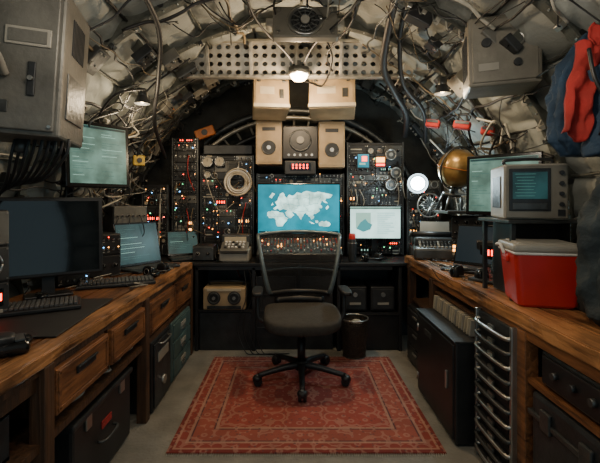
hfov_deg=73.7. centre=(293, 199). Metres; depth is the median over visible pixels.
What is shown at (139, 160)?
box
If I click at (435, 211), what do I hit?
wall shelf
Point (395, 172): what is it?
gauge
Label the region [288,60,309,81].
ceiling lamp
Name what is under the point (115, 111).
cable tangle
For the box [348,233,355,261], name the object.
flask
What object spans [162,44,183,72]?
junction box
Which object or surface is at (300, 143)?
loudspeaker
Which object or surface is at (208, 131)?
box
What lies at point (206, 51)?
perforated panel
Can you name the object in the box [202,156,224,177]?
pressure gauge
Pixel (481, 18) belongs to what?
cables
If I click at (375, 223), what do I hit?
desktop monitor
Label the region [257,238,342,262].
mixing console
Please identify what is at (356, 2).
hose
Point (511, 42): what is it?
junction box
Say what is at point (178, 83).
rib
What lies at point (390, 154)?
gauge
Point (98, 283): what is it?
keyboard
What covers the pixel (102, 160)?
wall monitor
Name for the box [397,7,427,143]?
hose
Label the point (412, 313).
drawer unit
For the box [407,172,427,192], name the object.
work lamp
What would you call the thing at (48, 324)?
desk mat
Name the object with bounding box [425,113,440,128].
pouch
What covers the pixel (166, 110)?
junction box
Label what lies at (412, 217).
rack
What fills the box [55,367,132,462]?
trunk
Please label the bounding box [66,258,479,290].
cable
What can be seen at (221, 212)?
rack
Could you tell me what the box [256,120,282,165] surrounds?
wall speaker
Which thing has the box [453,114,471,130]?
pouch
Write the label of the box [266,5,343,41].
fan
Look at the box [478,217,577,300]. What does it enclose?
stand
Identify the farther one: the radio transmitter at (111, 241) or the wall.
the wall
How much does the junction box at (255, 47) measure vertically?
0.159 m
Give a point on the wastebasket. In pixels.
(354, 331)
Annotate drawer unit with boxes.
[407,304,419,369]
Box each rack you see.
[142,185,172,255]
[172,138,203,243]
[200,145,256,279]
[256,173,343,253]
[342,142,405,254]
[404,180,440,254]
[474,307,542,462]
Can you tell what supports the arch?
attached to the arched ceiling
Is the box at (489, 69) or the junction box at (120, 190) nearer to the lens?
the box at (489, 69)
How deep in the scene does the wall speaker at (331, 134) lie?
3.81 m
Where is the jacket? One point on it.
(572, 101)
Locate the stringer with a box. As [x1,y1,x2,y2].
[0,0,599,218]
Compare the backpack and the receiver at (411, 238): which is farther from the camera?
the receiver at (411, 238)
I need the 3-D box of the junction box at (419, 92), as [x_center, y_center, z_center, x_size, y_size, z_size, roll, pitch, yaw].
[1.078,-0.931,3.441,0.130,0.172,0.375,0,0,0]
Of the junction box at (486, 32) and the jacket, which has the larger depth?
the junction box at (486, 32)
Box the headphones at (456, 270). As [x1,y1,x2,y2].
[432,265,488,280]
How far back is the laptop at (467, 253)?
2.90 m
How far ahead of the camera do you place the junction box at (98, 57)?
2.31 m
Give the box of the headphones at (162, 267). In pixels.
[143,262,174,274]
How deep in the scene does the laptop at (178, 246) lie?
3.89 m
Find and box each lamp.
[120,84,149,104]
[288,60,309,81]
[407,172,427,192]
[434,72,457,95]
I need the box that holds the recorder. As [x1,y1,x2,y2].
[203,280,248,309]
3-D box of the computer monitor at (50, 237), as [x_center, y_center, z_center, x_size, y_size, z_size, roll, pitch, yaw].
[-1.400,0.285,2.280,0.560,0.602,0.170,0,0,-36]
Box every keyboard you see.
[0,295,80,317]
[76,275,155,289]
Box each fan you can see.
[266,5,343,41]
[417,193,441,221]
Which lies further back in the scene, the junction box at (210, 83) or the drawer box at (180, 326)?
the junction box at (210, 83)
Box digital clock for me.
[285,161,315,175]
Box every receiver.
[193,244,217,260]
[409,237,413,254]
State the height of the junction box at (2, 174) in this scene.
0.079 m
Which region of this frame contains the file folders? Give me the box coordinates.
[433,291,474,338]
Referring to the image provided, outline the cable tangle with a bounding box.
[55,72,516,226]
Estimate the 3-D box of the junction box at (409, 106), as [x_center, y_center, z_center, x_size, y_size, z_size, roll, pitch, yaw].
[1.095,-0.902,3.645,0.145,0.157,0.146,0,0,0]
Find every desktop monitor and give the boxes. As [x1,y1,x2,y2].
[257,183,340,237]
[349,205,400,258]
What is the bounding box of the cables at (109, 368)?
[73,347,132,401]
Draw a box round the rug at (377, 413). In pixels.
[166,356,446,456]
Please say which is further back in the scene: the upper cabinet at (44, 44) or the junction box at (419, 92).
the junction box at (419, 92)
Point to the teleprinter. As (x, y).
(234, 247)
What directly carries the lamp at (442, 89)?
attached to the cables at (481, 18)
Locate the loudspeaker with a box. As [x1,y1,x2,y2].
[283,126,317,160]
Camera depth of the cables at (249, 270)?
3.52 m
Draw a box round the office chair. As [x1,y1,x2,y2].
[252,230,351,401]
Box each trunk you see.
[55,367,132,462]
[527,390,599,462]
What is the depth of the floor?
2.37 m
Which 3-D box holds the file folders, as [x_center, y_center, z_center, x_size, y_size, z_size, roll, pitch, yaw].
[1.090,0.713,2.520,0.220,0.137,0.620,0,0,0]
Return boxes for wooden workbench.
[0,262,192,462]
[404,255,599,462]
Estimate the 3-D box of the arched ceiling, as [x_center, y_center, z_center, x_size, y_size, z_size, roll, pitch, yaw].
[0.000,-0.040,1.760,3.482,2.743,5.520,0,0,0]
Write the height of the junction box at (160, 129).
0.154 m
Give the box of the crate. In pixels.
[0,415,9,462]
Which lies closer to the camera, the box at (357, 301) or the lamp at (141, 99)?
the lamp at (141, 99)
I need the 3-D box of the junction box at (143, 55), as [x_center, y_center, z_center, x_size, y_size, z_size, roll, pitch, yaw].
[-0.999,-0.973,2.664,0.166,0.165,0.145,0,0,0]
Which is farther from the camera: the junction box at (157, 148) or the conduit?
the junction box at (157, 148)
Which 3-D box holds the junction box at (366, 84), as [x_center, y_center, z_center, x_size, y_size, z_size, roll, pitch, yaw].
[0.711,-1.147,3.909,0.122,0.152,0.067,0,0,0]
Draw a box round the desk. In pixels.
[161,252,406,350]
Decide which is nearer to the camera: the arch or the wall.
the arch
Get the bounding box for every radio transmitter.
[0,210,8,312]
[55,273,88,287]
[89,232,120,277]
[105,205,146,264]
[451,215,492,259]
[477,240,492,267]
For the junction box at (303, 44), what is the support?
attached to the arched ceiling
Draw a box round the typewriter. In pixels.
[409,221,453,260]
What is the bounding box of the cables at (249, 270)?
[237,270,288,354]
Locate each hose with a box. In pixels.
[144,0,166,158]
[246,0,294,65]
[302,0,359,64]
[303,42,332,86]
[326,0,357,71]
[380,2,409,137]
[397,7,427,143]
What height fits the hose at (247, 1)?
0.226 m
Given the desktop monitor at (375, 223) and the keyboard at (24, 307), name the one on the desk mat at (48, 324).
the keyboard at (24, 307)
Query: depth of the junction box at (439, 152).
3.79 m
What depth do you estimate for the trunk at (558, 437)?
1.51 m
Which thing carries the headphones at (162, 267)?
on the wooden workbench at (39, 386)
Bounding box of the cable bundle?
[0,139,70,195]
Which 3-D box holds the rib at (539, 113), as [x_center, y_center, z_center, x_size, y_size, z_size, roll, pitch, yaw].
[0.000,-0.052,2.374,3.499,2.735,0.076,0,0,0]
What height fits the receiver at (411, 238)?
0.240 m
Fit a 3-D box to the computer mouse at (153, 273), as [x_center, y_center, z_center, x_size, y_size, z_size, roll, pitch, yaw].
[-0.988,0.529,2.937,0.064,0.044,0.226,0,0,12]
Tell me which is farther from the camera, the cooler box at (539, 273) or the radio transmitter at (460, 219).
the radio transmitter at (460, 219)
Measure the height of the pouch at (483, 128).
0.126 m
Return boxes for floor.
[109,335,484,462]
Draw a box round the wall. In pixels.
[145,79,447,297]
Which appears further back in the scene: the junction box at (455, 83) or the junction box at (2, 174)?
the junction box at (455, 83)
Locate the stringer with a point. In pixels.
(109, 2)
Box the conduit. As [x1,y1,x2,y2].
[0,52,8,75]
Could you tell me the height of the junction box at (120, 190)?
0.135 m
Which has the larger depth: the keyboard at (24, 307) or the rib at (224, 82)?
the rib at (224, 82)
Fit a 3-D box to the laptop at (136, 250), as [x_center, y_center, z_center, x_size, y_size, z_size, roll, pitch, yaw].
[-1.171,0.365,3.200,0.314,0.362,0.400,0,0,33]
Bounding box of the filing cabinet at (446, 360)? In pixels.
[416,308,474,444]
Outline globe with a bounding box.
[437,146,473,210]
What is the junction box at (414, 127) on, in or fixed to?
attached to the arched ceiling
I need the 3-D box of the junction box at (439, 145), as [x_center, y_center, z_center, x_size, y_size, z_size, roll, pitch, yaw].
[1.445,-0.498,4.042,0.153,0.199,0.380,0,0,0]
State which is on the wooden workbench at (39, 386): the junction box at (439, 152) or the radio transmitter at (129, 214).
the radio transmitter at (129, 214)
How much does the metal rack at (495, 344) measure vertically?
0.780 m
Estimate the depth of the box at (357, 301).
3.59 m
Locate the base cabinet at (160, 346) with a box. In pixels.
[127,325,171,413]
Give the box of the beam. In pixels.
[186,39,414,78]
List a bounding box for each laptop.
[113,221,179,273]
[167,230,197,261]
[441,224,492,273]
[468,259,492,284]
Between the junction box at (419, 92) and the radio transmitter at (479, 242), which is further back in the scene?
the junction box at (419, 92)
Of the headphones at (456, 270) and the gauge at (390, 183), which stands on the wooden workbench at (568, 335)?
the headphones at (456, 270)
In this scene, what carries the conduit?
attached to the upper cabinet at (44, 44)
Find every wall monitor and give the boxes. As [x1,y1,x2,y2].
[61,121,129,188]
[466,151,544,214]
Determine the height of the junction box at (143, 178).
0.101 m
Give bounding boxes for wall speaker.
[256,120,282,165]
[317,121,344,168]
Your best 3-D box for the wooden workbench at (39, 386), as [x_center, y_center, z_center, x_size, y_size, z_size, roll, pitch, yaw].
[-1.237,0.949,2.220,0.724,0.802,2.640,0,0,0]
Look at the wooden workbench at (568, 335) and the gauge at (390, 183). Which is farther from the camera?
the gauge at (390, 183)
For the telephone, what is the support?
on the wooden workbench at (39, 386)
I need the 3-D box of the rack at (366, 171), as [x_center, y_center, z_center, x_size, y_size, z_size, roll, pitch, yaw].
[0.811,-0.015,4.167,0.628,1.130,0.430,0,0,0]
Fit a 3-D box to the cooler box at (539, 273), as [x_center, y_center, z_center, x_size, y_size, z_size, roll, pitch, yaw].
[1.168,0.341,1.912,0.351,0.293,0.299,0,0,13]
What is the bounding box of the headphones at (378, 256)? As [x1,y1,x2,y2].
[360,252,392,261]
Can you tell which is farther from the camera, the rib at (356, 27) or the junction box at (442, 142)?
the junction box at (442, 142)
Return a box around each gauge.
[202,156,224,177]
[385,149,396,159]
[385,179,396,190]
[390,167,401,178]
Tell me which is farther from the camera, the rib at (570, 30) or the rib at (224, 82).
the rib at (224, 82)
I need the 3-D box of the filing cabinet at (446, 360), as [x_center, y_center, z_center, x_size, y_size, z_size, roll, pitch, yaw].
[1.056,1.055,2.510,0.388,0.570,0.680,0,0,0]
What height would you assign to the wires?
0.394 m
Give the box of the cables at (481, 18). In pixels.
[0,0,599,218]
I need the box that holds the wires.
[172,0,447,63]
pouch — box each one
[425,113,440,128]
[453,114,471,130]
[480,119,494,135]
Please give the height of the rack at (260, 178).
0.917 m
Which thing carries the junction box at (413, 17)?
attached to the arched ceiling
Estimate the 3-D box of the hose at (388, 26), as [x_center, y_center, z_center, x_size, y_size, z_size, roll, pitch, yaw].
[0.775,-0.950,3.069,0.208,0.694,1.782,0,0,16]
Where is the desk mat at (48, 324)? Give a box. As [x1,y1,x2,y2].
[0,298,112,337]
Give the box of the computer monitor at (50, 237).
[0,197,102,299]
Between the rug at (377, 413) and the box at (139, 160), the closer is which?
the rug at (377, 413)
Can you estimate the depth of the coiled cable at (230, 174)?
3.93 m
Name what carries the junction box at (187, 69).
attached to the arched ceiling
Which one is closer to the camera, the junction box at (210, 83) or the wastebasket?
the wastebasket
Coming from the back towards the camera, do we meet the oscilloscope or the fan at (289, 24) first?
the fan at (289, 24)
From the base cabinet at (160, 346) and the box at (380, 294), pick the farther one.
the box at (380, 294)
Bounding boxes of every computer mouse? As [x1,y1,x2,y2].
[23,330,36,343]
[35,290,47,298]
[149,271,165,276]
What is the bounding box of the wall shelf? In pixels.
[434,210,485,215]
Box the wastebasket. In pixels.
[341,313,368,359]
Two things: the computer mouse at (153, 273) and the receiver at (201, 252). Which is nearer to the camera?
the computer mouse at (153, 273)
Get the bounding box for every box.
[0,172,20,181]
[87,44,110,75]
[106,189,125,198]
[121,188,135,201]
[131,39,157,68]
[131,173,148,182]
[132,155,144,165]
[150,125,163,140]
[152,143,163,155]
[159,100,174,117]
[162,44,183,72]
[169,306,189,382]
[175,59,197,80]
[180,88,195,107]
[192,83,210,100]
[194,125,215,139]
[201,94,210,101]
[203,73,219,89]
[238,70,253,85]
[252,72,289,120]
[253,45,262,57]
[301,42,309,46]
[308,63,355,119]
[340,281,366,310]
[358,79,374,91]
[360,79,371,90]
[365,281,394,310]
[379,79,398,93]
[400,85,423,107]
[404,0,435,31]
[405,102,413,109]
[409,121,423,138]
[412,32,441,53]
[413,80,432,99]
[429,141,443,152]
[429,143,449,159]
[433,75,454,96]
[438,147,450,158]
[447,69,462,97]
[461,26,495,42]
[462,13,542,98]
[495,238,577,308]
[499,29,523,53]
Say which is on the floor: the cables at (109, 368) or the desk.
the desk
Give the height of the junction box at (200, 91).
0.168 m
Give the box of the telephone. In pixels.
[0,331,29,357]
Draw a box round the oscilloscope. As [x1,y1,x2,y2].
[491,158,567,219]
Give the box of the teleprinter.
[215,234,251,261]
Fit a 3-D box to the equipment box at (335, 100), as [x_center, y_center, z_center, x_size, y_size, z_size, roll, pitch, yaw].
[0.344,-0.993,3.589,0.408,0.498,0.359,0,0,7]
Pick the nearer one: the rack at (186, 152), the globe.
the globe
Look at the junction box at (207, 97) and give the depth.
3.93 m
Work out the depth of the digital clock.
3.82 m
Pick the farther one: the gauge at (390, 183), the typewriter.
the gauge at (390, 183)
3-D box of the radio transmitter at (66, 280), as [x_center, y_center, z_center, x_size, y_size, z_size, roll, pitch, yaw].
[-1.468,0.447,2.609,0.232,0.200,0.200,0,0,44]
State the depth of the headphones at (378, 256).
3.64 m
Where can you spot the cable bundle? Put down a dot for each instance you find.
(6, 185)
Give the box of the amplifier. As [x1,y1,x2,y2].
[542,350,599,424]
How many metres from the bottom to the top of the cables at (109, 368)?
0.046 m
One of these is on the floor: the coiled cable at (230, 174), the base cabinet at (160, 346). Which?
the base cabinet at (160, 346)
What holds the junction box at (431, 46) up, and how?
attached to the arched ceiling
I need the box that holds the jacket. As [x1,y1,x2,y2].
[545,22,599,157]
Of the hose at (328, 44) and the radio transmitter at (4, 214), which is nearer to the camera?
the radio transmitter at (4, 214)
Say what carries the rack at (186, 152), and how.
on the desk
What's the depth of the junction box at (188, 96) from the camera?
3.72 m
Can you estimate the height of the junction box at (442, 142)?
0.102 m
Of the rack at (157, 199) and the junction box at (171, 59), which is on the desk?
the rack at (157, 199)
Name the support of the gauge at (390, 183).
attached to the rack at (366, 171)
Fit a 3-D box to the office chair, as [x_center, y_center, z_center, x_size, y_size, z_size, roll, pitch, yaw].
[0.055,0.789,2.988,0.736,1.080,0.760,0,0,-3]
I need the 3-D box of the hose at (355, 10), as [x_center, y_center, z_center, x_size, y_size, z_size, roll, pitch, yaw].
[0.318,-1.150,2.709,0.135,0.214,1.422,0,0,-2]
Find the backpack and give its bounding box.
[575,177,599,325]
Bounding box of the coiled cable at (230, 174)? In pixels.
[224,162,251,195]
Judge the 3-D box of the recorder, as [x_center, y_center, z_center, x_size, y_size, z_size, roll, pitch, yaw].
[-0.620,0.857,3.666,0.380,0.242,0.288,0,0,0]
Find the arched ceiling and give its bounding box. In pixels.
[0,0,599,297]
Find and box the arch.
[202,107,411,179]
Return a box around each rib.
[11,0,576,294]
[67,15,506,196]
[102,45,486,231]
[129,64,461,296]
[524,0,586,44]
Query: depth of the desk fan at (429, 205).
3.71 m
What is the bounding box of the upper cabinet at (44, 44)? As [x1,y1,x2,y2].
[0,0,89,153]
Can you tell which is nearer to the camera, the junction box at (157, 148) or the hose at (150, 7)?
the hose at (150, 7)

